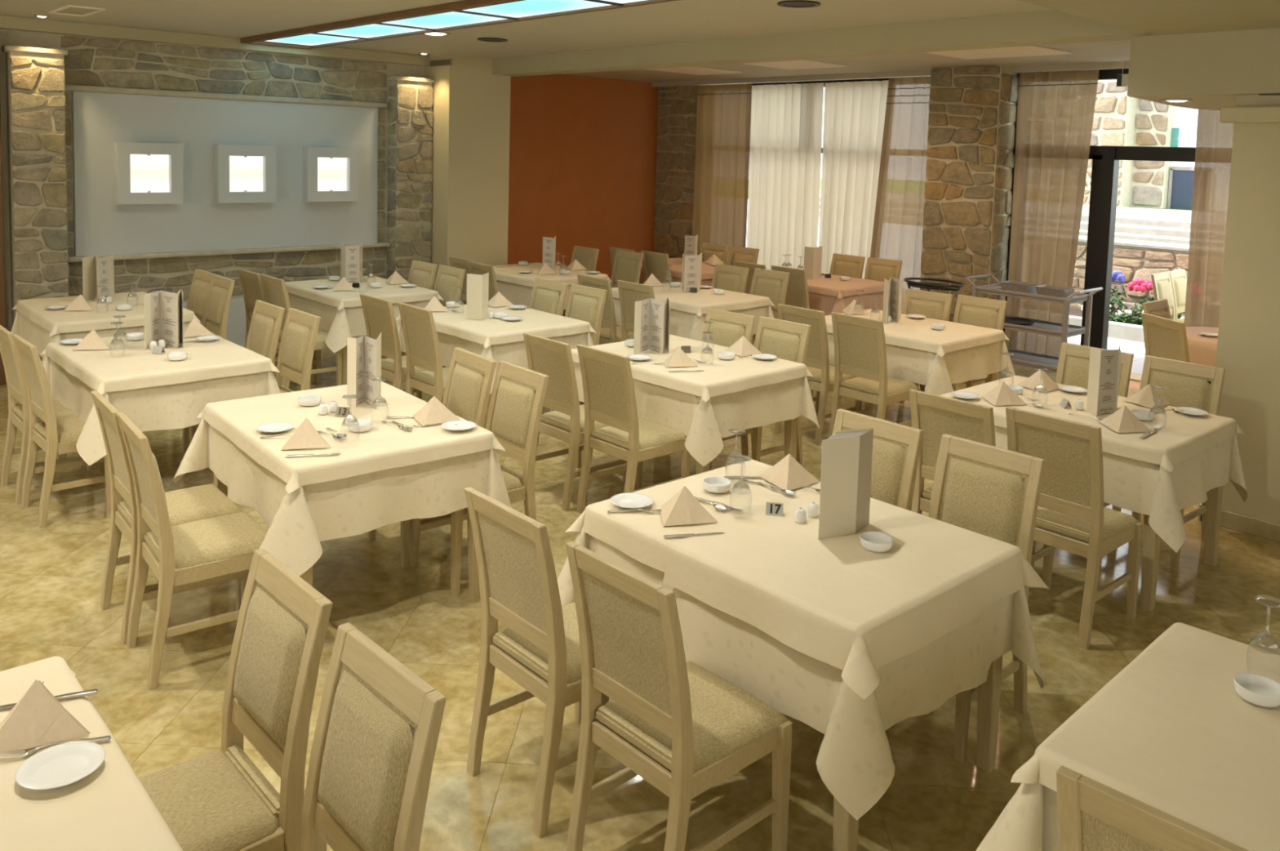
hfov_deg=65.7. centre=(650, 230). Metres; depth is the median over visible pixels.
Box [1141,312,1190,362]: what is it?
dining chair
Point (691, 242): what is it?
menu card
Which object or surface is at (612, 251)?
dining chair
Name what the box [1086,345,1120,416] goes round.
menu card
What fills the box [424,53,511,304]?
pillar
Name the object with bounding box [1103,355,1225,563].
dining chair
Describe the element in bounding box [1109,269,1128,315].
hydrangea
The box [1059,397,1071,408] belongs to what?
number sign
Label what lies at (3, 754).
fork
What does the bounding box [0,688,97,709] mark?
knife
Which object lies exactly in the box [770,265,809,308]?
dining chair
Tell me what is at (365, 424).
bowl
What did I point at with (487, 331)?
cloth
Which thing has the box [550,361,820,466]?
tablecloth
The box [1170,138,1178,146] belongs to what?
window shutter
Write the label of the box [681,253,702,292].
menu card
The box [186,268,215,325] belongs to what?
dining chair
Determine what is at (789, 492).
bowl
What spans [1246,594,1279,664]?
wine glass
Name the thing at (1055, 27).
ceiling beam
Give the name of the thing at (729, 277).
dining chair
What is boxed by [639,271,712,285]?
tablecloth
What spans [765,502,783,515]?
number sign
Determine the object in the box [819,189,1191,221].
garden path
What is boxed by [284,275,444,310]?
cloth
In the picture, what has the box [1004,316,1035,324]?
round tray
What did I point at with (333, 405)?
shaker
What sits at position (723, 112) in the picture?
curtain
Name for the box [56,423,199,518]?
dining table
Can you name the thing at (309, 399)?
bowl
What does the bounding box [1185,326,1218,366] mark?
tablecloth
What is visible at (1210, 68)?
ceiling beam
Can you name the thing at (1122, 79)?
exit sign
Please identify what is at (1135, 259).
wall
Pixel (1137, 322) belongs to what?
flower
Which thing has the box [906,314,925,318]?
bread plate
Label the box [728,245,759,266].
dining chair
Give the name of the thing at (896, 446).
dining chair
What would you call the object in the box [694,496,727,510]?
spoon
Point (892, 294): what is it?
menu card
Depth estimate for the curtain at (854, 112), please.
11.51 m
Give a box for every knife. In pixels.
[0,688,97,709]
[285,453,341,457]
[386,416,413,417]
[663,532,724,537]
[668,369,701,372]
[724,475,762,478]
[1139,430,1157,438]
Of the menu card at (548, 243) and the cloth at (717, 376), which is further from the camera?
the menu card at (548, 243)
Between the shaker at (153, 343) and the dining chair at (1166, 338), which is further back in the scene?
the dining chair at (1166, 338)
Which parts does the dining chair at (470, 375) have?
leg, leg, leg, backrest, panel, rail, leg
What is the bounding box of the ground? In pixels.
[747,179,1191,210]
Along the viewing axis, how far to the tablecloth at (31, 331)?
6.99 m
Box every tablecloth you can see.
[10,310,191,364]
[43,355,280,465]
[173,417,511,575]
[287,292,439,352]
[386,320,593,393]
[460,280,578,309]
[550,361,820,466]
[557,522,1044,819]
[613,297,774,341]
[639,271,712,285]
[808,291,902,315]
[826,332,1015,395]
[975,778,1058,850]
[994,425,1247,552]
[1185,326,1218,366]
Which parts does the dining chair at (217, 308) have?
leg, rail, backrest, panel, rail, leg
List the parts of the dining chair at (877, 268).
leg, backrest, panel, rail, leg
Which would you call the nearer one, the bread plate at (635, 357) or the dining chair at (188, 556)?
the dining chair at (188, 556)
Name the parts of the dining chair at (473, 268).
leg, rail, panel, leg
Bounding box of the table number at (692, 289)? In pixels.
[689,287,697,292]
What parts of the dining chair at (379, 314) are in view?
leg, rail, panel, seat rail, rail, leg, seat, seat rail, leg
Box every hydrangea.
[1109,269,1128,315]
[1127,277,1154,320]
[1177,311,1184,319]
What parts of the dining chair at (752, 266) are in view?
rail, panel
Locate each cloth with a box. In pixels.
[0,655,182,850]
[11,291,200,336]
[39,334,279,394]
[195,381,505,493]
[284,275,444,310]
[395,303,596,348]
[493,262,612,287]
[564,459,820,571]
[570,333,814,401]
[611,281,774,316]
[640,257,733,279]
[662,493,1049,699]
[807,274,884,298]
[825,308,1010,356]
[940,375,1244,471]
[1010,622,1279,850]
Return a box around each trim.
[0,15,429,66]
[0,104,6,384]
[64,84,387,107]
[67,242,390,262]
[182,297,362,350]
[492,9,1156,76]
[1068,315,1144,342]
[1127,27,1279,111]
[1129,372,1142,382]
[1219,105,1279,123]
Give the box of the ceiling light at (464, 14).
[240,0,679,49]
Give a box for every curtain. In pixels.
[692,83,751,265]
[746,82,823,270]
[818,80,888,279]
[870,76,930,309]
[1004,69,1099,356]
[1183,109,1234,327]
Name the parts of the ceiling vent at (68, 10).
frame, frame, frame, frame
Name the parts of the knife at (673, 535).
handle, blade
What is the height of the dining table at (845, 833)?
0.750 m
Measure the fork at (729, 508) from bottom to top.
0.012 m
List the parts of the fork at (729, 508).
handle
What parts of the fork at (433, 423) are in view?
handle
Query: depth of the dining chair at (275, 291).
7.91 m
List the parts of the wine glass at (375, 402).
stem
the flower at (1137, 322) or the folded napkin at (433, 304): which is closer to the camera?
the folded napkin at (433, 304)
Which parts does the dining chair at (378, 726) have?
leg, rail, backrest, panel, rail, leg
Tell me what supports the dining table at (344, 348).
on the floor at (51, 575)
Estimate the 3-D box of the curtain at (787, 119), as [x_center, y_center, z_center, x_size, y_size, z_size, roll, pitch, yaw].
[1.632,-0.376,12.291,0.100,2.850,1.140,-3,6,-43]
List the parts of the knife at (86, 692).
blade, handle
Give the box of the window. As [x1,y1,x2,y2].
[751,76,915,153]
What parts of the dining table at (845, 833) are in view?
leg, leg, leg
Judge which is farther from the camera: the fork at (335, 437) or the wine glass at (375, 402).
the wine glass at (375, 402)
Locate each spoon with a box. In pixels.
[325,427,346,437]
[390,420,413,430]
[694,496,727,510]
[757,481,795,495]
[800,485,820,493]
[1025,401,1044,407]
[1154,408,1182,413]
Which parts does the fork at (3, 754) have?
handle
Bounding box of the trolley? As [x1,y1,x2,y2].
[964,273,1102,373]
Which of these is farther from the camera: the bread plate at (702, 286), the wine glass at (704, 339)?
the bread plate at (702, 286)
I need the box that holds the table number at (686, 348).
[680,345,690,352]
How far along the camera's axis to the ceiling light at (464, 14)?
7.15 m
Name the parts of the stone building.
door frame, door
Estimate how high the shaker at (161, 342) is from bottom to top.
0.049 m
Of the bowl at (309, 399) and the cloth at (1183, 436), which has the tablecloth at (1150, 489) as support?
the cloth at (1183, 436)
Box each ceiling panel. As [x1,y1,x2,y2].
[646,66,742,75]
[742,59,849,69]
[924,45,1072,59]
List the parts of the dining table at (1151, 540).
leg, leg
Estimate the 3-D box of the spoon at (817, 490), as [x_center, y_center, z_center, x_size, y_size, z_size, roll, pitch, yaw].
[0.595,0.975,3.752,0.195,0.012,0.038,5,6,37]
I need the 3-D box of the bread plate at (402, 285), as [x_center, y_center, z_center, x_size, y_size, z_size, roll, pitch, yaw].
[-2.140,0.488,8.744,0.155,0.014,0.155,-3,6,-43]
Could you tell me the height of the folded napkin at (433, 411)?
0.110 m
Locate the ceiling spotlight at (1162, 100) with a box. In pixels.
[1161,98,1192,102]
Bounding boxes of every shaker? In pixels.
[99,296,105,302]
[106,296,112,302]
[149,340,157,349]
[157,339,165,347]
[318,403,328,414]
[328,400,337,412]
[488,311,493,318]
[794,507,806,523]
[807,502,818,517]
[887,315,891,322]
[1075,399,1084,409]
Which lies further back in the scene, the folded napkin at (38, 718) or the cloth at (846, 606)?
the cloth at (846, 606)
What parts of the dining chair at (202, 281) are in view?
leg, backrest, panel, rail, leg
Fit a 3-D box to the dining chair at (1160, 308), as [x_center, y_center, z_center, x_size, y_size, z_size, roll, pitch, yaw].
[4.148,1.052,7.723,0.428,0.948,0.503,-2,6,-41]
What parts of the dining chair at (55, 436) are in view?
rail, leg, panel, rail, seat rail, leg, seat, seat rail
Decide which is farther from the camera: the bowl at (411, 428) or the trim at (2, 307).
the trim at (2, 307)
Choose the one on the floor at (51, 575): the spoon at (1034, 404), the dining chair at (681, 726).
the dining chair at (681, 726)
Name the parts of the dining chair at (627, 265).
leg, backrest, panel, rail, leg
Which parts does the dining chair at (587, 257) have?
leg, backrest, panel, rail, leg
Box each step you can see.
[818,201,1190,237]
[818,208,1190,244]
[819,196,1191,228]
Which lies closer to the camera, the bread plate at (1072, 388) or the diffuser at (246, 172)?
the bread plate at (1072, 388)
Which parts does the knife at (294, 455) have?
handle, blade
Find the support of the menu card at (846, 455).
on the cloth at (846, 606)
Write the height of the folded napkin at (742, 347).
0.110 m
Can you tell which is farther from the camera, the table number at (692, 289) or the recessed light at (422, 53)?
the recessed light at (422, 53)
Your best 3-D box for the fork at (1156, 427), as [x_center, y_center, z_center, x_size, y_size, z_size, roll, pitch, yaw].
[2.392,0.948,4.723,0.198,0.012,0.025,-3,7,-45]
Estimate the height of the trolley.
0.913 m
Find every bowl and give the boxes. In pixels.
[115,303,132,310]
[125,332,144,340]
[167,351,187,360]
[297,394,320,405]
[328,275,340,280]
[336,432,346,437]
[347,418,372,431]
[369,282,382,287]
[403,426,413,430]
[445,301,459,306]
[493,311,507,318]
[518,261,528,265]
[559,269,569,274]
[624,338,634,346]
[669,282,680,286]
[702,475,731,493]
[712,503,727,510]
[713,288,724,293]
[718,351,735,359]
[781,488,795,495]
[840,275,849,280]
[859,530,893,551]
[930,323,945,329]
[1007,384,1023,394]
[1031,403,1044,407]
[1131,408,1155,420]
[1233,672,1279,706]
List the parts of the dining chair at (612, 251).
leg, rail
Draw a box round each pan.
[1000,280,1038,293]
[1034,284,1075,297]
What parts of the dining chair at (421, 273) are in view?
leg, backrest, panel, rail, leg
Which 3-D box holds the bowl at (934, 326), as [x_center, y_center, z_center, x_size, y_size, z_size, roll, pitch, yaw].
[2.136,0.715,7.363,0.106,0.032,0.106,-3,6,-43]
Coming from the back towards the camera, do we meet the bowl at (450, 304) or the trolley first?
the trolley
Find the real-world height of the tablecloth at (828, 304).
0.429 m
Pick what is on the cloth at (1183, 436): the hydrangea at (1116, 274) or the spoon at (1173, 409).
the spoon at (1173, 409)
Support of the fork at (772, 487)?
on the cloth at (639, 534)
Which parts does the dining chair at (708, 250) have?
leg, backrest, panel, rail, leg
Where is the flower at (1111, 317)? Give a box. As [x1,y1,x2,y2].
[1108,304,1117,321]
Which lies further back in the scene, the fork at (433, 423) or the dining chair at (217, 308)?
the dining chair at (217, 308)
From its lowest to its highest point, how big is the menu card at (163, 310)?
0.330 m
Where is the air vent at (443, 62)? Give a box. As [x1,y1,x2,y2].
[429,57,453,66]
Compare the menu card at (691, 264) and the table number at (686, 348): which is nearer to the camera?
the table number at (686, 348)
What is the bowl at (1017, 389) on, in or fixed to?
on the cloth at (1183, 436)
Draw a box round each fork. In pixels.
[0,734,111,758]
[260,434,291,438]
[317,430,345,439]
[382,420,410,429]
[413,422,457,426]
[607,508,661,512]
[631,361,664,364]
[697,497,743,511]
[742,479,786,492]
[1017,395,1040,399]
[1068,413,1102,420]
[1142,424,1161,434]
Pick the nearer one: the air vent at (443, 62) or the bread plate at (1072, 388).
the bread plate at (1072, 388)
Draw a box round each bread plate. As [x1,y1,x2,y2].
[14,741,105,789]
[44,305,68,309]
[57,337,83,344]
[194,335,221,341]
[256,422,293,432]
[312,284,331,288]
[399,284,416,287]
[441,420,476,431]
[501,315,522,320]
[506,304,527,308]
[517,270,533,273]
[585,271,599,273]
[609,492,653,507]
[626,354,652,359]
[700,284,712,288]
[751,353,777,359]
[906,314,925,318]
[950,391,980,399]
[1057,385,1087,392]
[1173,406,1208,415]
[1197,331,1217,336]
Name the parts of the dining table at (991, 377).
leg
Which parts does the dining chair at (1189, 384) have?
leg, leg, backrest, panel, rail, leg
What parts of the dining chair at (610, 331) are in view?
leg, rail, panel, seat rail, rail, leg, seat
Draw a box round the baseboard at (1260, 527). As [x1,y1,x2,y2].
[1198,502,1279,542]
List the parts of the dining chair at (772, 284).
leg, leg, backrest, panel, rail, rail, leg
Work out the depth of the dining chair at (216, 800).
2.36 m
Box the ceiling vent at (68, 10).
[48,4,105,17]
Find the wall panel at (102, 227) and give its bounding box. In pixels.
[71,90,377,256]
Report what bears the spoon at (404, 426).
on the cloth at (385, 446)
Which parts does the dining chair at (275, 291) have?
leg, rail, panel, seat rail, rail, leg, seat, leg, seat rail, leg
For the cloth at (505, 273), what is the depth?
9.89 m
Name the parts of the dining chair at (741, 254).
leg, backrest, panel, rail, leg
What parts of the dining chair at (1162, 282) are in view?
leg, rail, panel, backrest, leg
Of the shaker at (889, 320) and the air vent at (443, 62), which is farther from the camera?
the air vent at (443, 62)
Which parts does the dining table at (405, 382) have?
leg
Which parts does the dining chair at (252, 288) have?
leg, rail, rail, panel, leg, leg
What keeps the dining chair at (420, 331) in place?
on the floor at (51, 575)
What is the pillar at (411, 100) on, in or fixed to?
attached to the wall at (89, 60)
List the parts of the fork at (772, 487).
handle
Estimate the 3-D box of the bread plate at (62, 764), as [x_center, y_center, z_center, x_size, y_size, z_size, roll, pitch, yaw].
[-1.171,1.066,1.969,0.155,0.014,0.155,-3,6,-43]
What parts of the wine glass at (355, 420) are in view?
stem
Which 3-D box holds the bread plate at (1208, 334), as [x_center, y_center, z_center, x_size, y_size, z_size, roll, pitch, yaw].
[4.210,0.784,7.463,0.155,0.014,0.155,-3,6,-43]
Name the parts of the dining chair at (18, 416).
rail, leg, panel, rail, seat rail, leg, seat, leg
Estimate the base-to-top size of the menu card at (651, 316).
0.330 m
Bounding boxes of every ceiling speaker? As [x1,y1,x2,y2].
[477,37,507,42]
[777,0,820,8]
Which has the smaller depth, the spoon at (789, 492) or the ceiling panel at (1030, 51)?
the spoon at (789, 492)
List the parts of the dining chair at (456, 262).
leg, rail, panel, rail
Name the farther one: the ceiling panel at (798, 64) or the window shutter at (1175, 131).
the window shutter at (1175, 131)
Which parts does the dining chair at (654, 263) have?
leg, rail, panel, leg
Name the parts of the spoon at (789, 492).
handle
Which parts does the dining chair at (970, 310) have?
leg, leg, leg, backrest, panel, seat rail, rail, leg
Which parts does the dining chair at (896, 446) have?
leg, panel, rail, backrest, leg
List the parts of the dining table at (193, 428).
leg, leg, leg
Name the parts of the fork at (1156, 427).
handle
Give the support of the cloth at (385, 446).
on the tablecloth at (297, 521)
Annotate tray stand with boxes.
[903,277,964,305]
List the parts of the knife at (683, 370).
handle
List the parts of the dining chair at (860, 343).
leg, rail, panel, seat rail, rail, leg, seat, leg, seat rail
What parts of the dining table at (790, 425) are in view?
leg, leg, leg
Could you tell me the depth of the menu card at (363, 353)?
4.75 m
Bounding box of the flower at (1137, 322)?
[1133,310,1143,325]
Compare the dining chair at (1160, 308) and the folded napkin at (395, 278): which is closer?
the dining chair at (1160, 308)
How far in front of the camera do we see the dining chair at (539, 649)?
3.03 m
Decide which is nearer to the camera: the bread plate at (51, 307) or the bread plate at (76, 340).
the bread plate at (76, 340)
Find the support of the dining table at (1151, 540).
on the floor at (51, 575)
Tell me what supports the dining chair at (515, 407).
on the floor at (51, 575)
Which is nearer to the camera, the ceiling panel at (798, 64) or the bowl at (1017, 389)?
the bowl at (1017, 389)
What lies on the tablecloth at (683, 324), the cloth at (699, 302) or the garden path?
the cloth at (699, 302)
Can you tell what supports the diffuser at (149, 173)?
attached to the wall lamp at (144, 173)
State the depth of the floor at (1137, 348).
10.97 m
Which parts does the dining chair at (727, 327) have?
leg, backrest, panel, rail, leg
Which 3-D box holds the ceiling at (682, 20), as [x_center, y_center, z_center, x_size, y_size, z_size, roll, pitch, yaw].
[-3.451,-1.452,4.713,10.400,0.110,7.200,-3,6,-43]
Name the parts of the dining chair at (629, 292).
leg, rail, rail, panel, leg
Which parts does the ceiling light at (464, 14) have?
light frame, glass panel, glass panel, light frame, glass panel, glass panel, glass panel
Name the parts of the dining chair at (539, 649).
leg, rail, panel, seat rail, rail, seat, leg, seat rail, leg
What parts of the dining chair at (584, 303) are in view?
leg, backrest, panel, rail, leg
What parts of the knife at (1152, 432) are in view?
handle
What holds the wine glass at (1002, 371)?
on the cloth at (1183, 436)
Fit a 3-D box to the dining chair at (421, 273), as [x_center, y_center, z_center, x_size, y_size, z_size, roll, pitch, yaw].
[-2.245,0.772,8.910,0.503,0.948,0.428,-3,6,-42]
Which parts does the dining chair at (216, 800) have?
seat, leg, rail, seat rail, backrest, panel, rail, leg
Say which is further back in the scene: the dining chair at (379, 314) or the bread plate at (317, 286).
the bread plate at (317, 286)
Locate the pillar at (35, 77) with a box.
[1,45,69,361]
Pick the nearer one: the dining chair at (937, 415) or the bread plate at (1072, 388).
the dining chair at (937, 415)
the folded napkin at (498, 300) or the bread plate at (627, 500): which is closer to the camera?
the bread plate at (627, 500)
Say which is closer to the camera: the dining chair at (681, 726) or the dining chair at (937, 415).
the dining chair at (681, 726)
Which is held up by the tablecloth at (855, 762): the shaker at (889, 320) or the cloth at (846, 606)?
the cloth at (846, 606)
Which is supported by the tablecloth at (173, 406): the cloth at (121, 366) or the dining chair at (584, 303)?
the cloth at (121, 366)
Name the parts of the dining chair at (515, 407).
leg, leg, seat rail, leg, rail, seat, backrest, panel, rail, leg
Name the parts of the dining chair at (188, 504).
rail, leg, panel, rail, seat rail, leg, seat, leg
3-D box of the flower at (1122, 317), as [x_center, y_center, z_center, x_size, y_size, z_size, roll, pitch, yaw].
[5.617,1.041,11.704,0.249,0.238,0.250,-3,6,-43]
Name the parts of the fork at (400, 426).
handle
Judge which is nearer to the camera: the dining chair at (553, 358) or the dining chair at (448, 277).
the dining chair at (553, 358)
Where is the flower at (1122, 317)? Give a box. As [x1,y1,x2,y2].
[1114,309,1135,324]
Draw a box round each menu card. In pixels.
[82,254,114,301]
[143,289,183,349]
[340,242,362,282]
[346,332,381,408]
[466,272,488,319]
[542,235,555,269]
[633,297,670,354]
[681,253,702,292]
[684,234,697,255]
[803,245,822,279]
[817,427,873,539]
[882,276,902,324]
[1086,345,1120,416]
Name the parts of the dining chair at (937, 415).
leg, seat rail, rail, seat, rail, panel, leg, leg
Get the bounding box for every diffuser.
[129,154,168,192]
[229,155,262,191]
[317,157,346,191]
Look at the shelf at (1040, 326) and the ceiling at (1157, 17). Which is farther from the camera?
the shelf at (1040, 326)
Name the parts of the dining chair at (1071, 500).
leg, leg, rail, panel, seat rail, rail, seat, leg, seat rail, leg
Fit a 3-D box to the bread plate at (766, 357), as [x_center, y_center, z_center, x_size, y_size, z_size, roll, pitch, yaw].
[0.705,0.783,6.119,0.155,0.014,0.155,-3,6,-43]
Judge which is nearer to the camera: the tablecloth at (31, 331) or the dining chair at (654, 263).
the tablecloth at (31, 331)
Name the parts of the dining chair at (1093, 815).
leg, panel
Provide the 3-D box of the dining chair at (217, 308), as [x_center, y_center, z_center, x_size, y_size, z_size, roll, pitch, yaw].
[-3.493,0.846,7.559,0.503,0.948,0.428,-2,6,-42]
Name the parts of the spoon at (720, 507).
handle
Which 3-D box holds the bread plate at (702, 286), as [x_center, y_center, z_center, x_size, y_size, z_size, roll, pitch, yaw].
[0.507,0.527,9.207,0.155,0.014,0.155,-3,6,-43]
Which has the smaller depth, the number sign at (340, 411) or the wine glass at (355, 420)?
the wine glass at (355, 420)
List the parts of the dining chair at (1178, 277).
leg, rail, panel, backrest, rail, leg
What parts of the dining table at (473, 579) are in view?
leg, leg, leg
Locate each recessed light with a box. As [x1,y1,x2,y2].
[34,14,48,17]
[418,52,429,54]
[422,31,451,35]
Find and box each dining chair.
[0,324,105,504]
[11,333,105,528]
[90,390,243,644]
[115,412,266,689]
[137,547,333,850]
[182,300,284,467]
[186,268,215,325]
[203,274,235,339]
[237,268,315,382]
[260,274,342,388]
[275,307,320,393]
[300,622,446,850]
[359,293,446,402]
[364,260,437,358]
[367,346,496,568]
[397,302,449,403]
[400,264,465,355]
[410,360,548,597]
[448,256,474,304]
[464,486,601,837]
[466,261,498,301]
[523,333,627,511]
[528,278,568,315]
[551,284,607,410]
[562,245,599,316]
[565,541,791,850]
[576,344,690,513]
[577,274,634,344]
[604,249,644,339]
[608,246,635,271]
[617,280,655,341]
[640,250,671,283]
[700,242,728,264]
[702,307,755,455]
[709,315,811,470]
[711,263,749,293]
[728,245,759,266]
[733,261,765,293]
[750,267,789,346]
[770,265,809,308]
[774,303,862,445]
[828,312,919,437]
[829,253,865,278]
[831,408,923,510]
[863,257,902,281]
[871,288,952,419]
[909,389,1035,588]
[920,294,1007,391]
[928,433,1045,762]
[1005,406,1142,648]
[1055,342,1133,511]
[1056,764,1248,850]
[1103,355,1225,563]
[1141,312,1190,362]
[1142,298,1171,319]
[1151,271,1175,319]
[1168,269,1186,322]
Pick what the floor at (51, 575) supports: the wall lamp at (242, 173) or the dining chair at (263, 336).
the dining chair at (263, 336)
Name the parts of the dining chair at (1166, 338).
leg, rail, panel, leg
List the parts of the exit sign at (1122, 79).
sign panel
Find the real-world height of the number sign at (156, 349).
0.040 m
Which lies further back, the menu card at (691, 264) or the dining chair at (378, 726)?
the menu card at (691, 264)
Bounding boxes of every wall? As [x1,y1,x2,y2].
[0,28,424,331]
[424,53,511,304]
[507,74,657,279]
[651,61,1128,321]
[1069,235,1189,319]
[1215,94,1279,524]
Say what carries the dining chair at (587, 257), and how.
on the floor at (51, 575)
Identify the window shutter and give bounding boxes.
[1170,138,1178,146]
[1171,128,1179,137]
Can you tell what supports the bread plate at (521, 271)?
on the cloth at (505, 273)
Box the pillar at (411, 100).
[386,75,435,284]
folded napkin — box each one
[0,679,90,753]
[63,293,93,311]
[72,329,109,350]
[182,317,213,337]
[280,417,330,449]
[332,276,355,290]
[385,271,408,284]
[413,395,461,426]
[424,296,448,311]
[488,291,513,307]
[537,262,556,274]
[564,258,586,270]
[643,273,663,285]
[660,485,716,526]
[664,346,697,367]
[703,253,724,263]
[724,335,761,356]
[758,453,818,489]
[842,299,869,314]
[981,381,1026,405]
[1016,368,1058,392]
[1097,405,1151,432]
[1122,382,1170,408]
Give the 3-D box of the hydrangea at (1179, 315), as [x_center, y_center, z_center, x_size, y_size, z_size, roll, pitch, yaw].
[6.236,0.893,11.648,0.401,0.560,0.396,1,5,-10]
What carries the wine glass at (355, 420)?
on the cloth at (385, 446)
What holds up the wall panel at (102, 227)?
attached to the wall at (89, 60)
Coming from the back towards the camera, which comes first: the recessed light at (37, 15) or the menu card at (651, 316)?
the recessed light at (37, 15)
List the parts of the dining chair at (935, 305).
leg, backrest, panel, rail, leg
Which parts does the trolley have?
post, handle, post, post, handle, post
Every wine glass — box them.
[109,321,124,345]
[112,315,127,346]
[126,280,137,297]
[340,394,359,439]
[370,377,388,420]
[700,331,713,360]
[702,320,713,341]
[726,427,745,462]
[729,454,751,506]
[998,352,1013,383]
[1032,367,1048,393]
[1149,386,1167,422]
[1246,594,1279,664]
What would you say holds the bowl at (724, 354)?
on the cloth at (717, 376)
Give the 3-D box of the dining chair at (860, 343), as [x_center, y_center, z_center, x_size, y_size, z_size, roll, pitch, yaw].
[1.555,1.046,6.880,0.503,0.948,0.428,-3,6,-42]
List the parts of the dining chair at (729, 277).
leg, panel, backrest, rail, leg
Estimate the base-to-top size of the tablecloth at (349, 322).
0.419 m
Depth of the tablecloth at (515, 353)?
6.90 m
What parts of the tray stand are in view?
leg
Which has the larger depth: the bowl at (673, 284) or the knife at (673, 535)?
the bowl at (673, 284)
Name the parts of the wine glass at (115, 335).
stem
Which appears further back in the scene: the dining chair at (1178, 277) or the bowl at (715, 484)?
the dining chair at (1178, 277)
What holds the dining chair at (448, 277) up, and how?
on the floor at (51, 575)
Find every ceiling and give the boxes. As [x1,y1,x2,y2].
[0,0,1054,58]
[564,40,1130,82]
[1017,0,1279,35]
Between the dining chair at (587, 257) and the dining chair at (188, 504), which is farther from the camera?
the dining chair at (587, 257)
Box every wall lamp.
[113,142,183,204]
[213,144,275,203]
[302,146,359,201]
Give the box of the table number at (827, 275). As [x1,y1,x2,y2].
[825,273,831,278]
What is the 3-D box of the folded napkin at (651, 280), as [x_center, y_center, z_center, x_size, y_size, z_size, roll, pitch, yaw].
[-0.007,0.459,9.283,0.238,0.110,0.168,5,6,36]
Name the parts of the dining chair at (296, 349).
seat, leg, rail, backrest, panel, rail, leg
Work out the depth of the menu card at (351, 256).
8.94 m
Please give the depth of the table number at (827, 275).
10.24 m
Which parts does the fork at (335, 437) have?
handle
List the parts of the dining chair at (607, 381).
leg, rail, panel, seat rail, rail, leg, leg, seat, seat rail, leg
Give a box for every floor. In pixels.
[0,309,1279,850]
[1066,334,1145,373]
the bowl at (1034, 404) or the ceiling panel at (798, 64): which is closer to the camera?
the bowl at (1034, 404)
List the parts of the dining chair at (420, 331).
leg, rail, panel, rail, seat rail, seat, leg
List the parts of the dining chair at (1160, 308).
leg, rail, panel, backrest, leg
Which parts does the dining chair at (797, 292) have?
rail, rail, panel, leg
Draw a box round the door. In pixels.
[1003,68,1195,349]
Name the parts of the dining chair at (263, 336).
leg, leg, backrest, panel, rail, leg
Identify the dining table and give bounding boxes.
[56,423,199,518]
[213,473,480,599]
[342,345,346,385]
[404,382,491,426]
[575,400,797,474]
[600,655,1002,850]
[809,372,996,396]
[1140,485,1222,610]
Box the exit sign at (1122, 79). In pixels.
[1116,59,1128,86]
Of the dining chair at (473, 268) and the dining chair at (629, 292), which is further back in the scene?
the dining chair at (473, 268)
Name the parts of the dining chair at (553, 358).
leg, rail, panel, seat rail, rail, leg, seat, leg, seat rail, leg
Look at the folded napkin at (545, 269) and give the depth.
9.88 m
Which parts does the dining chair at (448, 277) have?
leg, backrest, panel, rail, leg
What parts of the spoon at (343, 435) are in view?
handle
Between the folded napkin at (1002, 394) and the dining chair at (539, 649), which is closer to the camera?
the dining chair at (539, 649)
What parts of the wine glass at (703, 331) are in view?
stem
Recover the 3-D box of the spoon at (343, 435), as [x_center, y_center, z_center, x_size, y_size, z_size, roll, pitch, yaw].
[-1.364,0.875,4.296,0.038,0.012,0.195,-2,6,-40]
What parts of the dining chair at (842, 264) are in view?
leg, backrest, panel, rail, leg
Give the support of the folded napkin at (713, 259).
on the cloth at (707, 269)
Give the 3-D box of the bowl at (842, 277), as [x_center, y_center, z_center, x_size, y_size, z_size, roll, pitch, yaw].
[1.982,0.489,10.090,0.106,0.032,0.106,-3,6,-43]
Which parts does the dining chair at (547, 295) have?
leg, backrest, panel, rail, leg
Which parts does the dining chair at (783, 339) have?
leg, leg, backrest, panel, rail, leg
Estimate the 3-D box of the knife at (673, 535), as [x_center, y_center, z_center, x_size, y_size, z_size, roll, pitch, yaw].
[0.146,1.005,3.274,0.211,0.005,0.019,0,5,-15]
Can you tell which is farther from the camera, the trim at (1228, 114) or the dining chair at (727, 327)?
the dining chair at (727, 327)
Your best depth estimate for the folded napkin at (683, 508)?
3.39 m
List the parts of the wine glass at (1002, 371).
stem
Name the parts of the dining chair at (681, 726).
leg, rail, panel, seat rail, rail, leg, seat, seat rail, leg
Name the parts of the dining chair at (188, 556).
rail, leg, panel, rail, seat rail, leg, backrest, seat rail, seat, leg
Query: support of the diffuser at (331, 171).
attached to the wall lamp at (330, 174)
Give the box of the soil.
[1069,307,1137,320]
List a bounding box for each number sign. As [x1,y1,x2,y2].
[151,346,164,353]
[335,406,351,417]
[351,282,359,287]
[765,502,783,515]
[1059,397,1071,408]
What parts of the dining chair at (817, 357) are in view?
leg, rail, panel, rail, seat rail, leg, leg, seat, seat rail, leg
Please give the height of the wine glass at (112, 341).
0.195 m
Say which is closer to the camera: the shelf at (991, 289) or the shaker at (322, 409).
the shaker at (322, 409)
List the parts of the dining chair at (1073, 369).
leg, backrest, panel, rail, leg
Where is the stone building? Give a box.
[1083,80,1198,209]
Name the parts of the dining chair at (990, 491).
leg, leg, backrest, panel, rail, leg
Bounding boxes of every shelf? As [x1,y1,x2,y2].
[975,283,1088,303]
[1003,314,1086,337]
[1007,347,1059,373]
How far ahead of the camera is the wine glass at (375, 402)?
4.52 m
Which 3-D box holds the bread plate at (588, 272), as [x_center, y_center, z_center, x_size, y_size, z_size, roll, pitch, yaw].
[-0.584,0.427,10.048,0.155,0.014,0.155,-3,6,-43]

